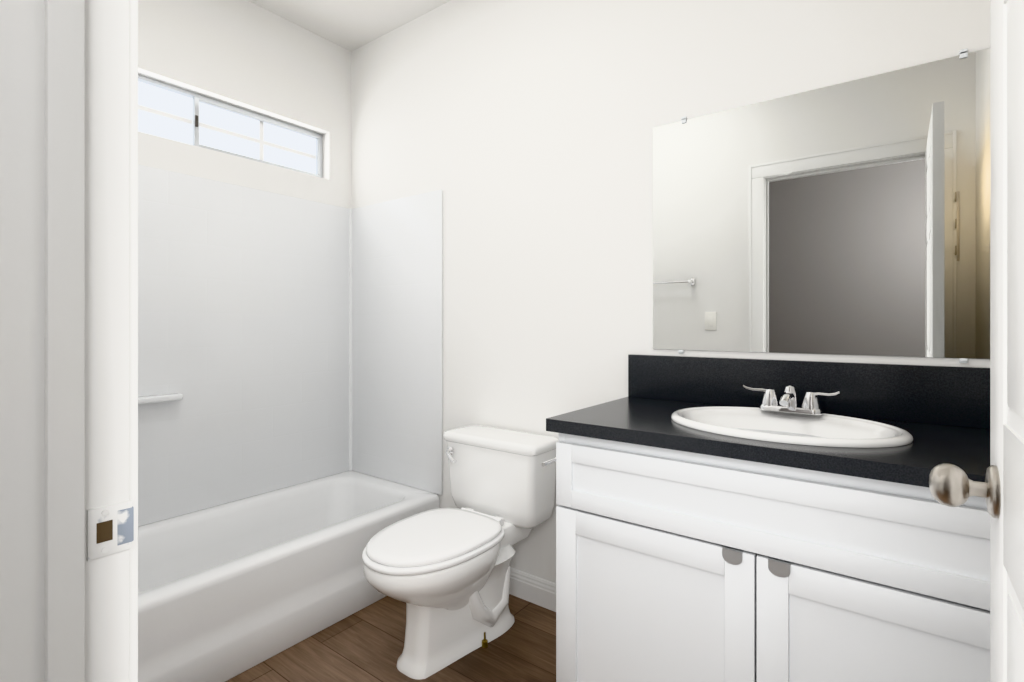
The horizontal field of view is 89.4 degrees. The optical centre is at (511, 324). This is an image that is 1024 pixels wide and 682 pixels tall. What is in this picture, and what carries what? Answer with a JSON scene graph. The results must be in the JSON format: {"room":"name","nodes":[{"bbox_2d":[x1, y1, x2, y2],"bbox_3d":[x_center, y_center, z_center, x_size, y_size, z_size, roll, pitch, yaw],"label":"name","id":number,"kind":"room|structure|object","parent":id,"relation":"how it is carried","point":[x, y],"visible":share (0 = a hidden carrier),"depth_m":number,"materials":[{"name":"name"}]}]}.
{"room":"bathroom","nodes":[
{"label":"bathroom","id":0,"kind":"room"},
{"bbox_2d":[138,0,350,208],"bbox_3d":[-1.465,-0.185,2.254,0.150,2.670,1.695,0,0,37],"label":"wall","id":1,"kind":"structure","parent":0,"point":[248,55],"depth_m":2.42,"materials":[{"name":"white paint"}]},
{"bbox_2d":[138,74,322,177],"bbox_3d":[-1.403,-0.902,2.335,0.052,0.255,1.210,0,0,37],"label":"window","id":2,"kind":"structure","parent":1,"relation":"in","point":[171,112],"depth_m":2.42,"materials":[{"name":"clear glass"}]},
{"bbox_2d":[322,132,350,184],"bbox_3d":[-0.999,-0.902,2.876,0.150,0.255,0.140,0,0,37],"label":"wall","id":3,"kind":"structure","parent":0,"point":[337,158],"depth_m":2.81,"materials":[{"name":"white paint"}]},
{"bbox_2d":[248,0,450,51],"bbox_3d":[-0.289,-1.560,0.573,4.350,0.080,3.470,0,0,37],"label":"ceiling","id":4,"kind":"structure","parent":0,"point":[351,25],"depth_m":2.55,"materials":[{"name":"white paint"}]},
{"bbox_2d":[225,594,555,681],"bbox_3d":[-0.289,1.175,0.573,4.350,0.050,3.470,0,0,37],"label":"floor","id":5,"kind":"structure","parent":0,"point":[365,644],"depth_m":1.79,"materials":[{"name":"wood"}]},
{"bbox_2d":[138,164,442,681],"bbox_3d":[-1.084,0.255,2.039,0.715,1.790,1.578,0,0,37],"label":"tub","id":6,"kind":"object","parent":5,"relation":"on","point":[290,407],"visible":0.65,"depth_m":2.38,"materials":[{"name":"white plastic"}]},
{"bbox_2d":[362,425,558,679],"bbox_3d":[-0.234,0.798,1.917,0.548,0.704,0.750,0,0,37],"label":"toilet","id":7,"kind":"object","parent":5,"relation":"on","point":[443,574],"visible":0.98,"depth_m":1.83,"materials":[{"name":"white ceramic"}]},
{"bbox_2d":[541,354,989,681],"bbox_3d":[0.684,0.630,1.345,1.097,1.040,0.562,0,0,37],"label":"bathroom vanity","id":8,"kind":"object","parent":5,"relation":"on","point":[738,520],"visible":1,"depth_m":1.19,"materials":[{"name":"white paint"}]},
{"bbox_2d":[742,384,841,415],"bbox_3d":[0.760,0.209,1.425,0.247,0.074,0.129,0,0,37],"label":"faucet","id":9,"kind":"object","parent":8,"relation":"on","point":[769,406],"depth_m":1.44,"materials":[{"name":"silver metal"}]},
{"bbox_2d":[671,406,913,487],"bbox_3d":[0.684,0.321,1.324,0.544,0.152,0.410,0,0,37],"label":"sink","id":10,"kind":"object","parent":8,"relation":"in","point":[798,426],"depth_m":1.33,"materials":[{"name":"white ceramic"}]},
{"bbox_2d":[351,0,989,582],"bbox_3d":[0.223,-0.185,2.121,3.010,2.670,0.120,0,0,37],"label":"wall","id":11,"kind":"structure","parent":0,"point":[519,132],"depth_m":2.07,"materials":[{"name":"white paint"}]},
{"bbox_2d":[509,568,555,611],"bbox_3d":[0.058,1.096,2.161,0.970,0.108,0.013,0,0,37],"label":"baseboard","id":12,"kind":"structure","parent":11,"relation":"attached to","point":[539,591],"depth_m":2.13,"materials":[{"name":"white paint"}]},
{"bbox_2d":[653,48,989,362],"bbox_3d":[0.879,-0.303,1.546,0.950,0.807,0.010,0,0,37],"label":"mirror","id":13,"kind":"object","parent":11,"relation":"attached to","point":[850,218],"visible":1,"depth_m":1.50,"materials":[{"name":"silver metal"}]},
{"bbox_3d":[-0.122,-1.201,0.258,0.815,0.638,0.115,0,0,37],"label":"wall","id":14,"kind":"structure","parent":0,"visible":0},
{"bbox_2d":[0,0,137,681],"bbox_3d":[-0.122,0.102,0.258,0.945,2.097,0.145,0,0,37],"label":"door frame","id":15,"kind":"structure","parent":14,"relation":"attached to","point":[66,523],"depth_m":0.49,"materials":[{"name":"white paint"}]},
{"bbox_2d":[929,0,1023,681],"bbox_3d":[0.445,0.144,0.399,0.171,1.988,0.777,0,0,37],"label":"door","id":16,"kind":"structure","parent":14,"relation":"in","point":[1000,489],"depth_m":0.62,"materials":[{"name":"white paint"}]}
]}

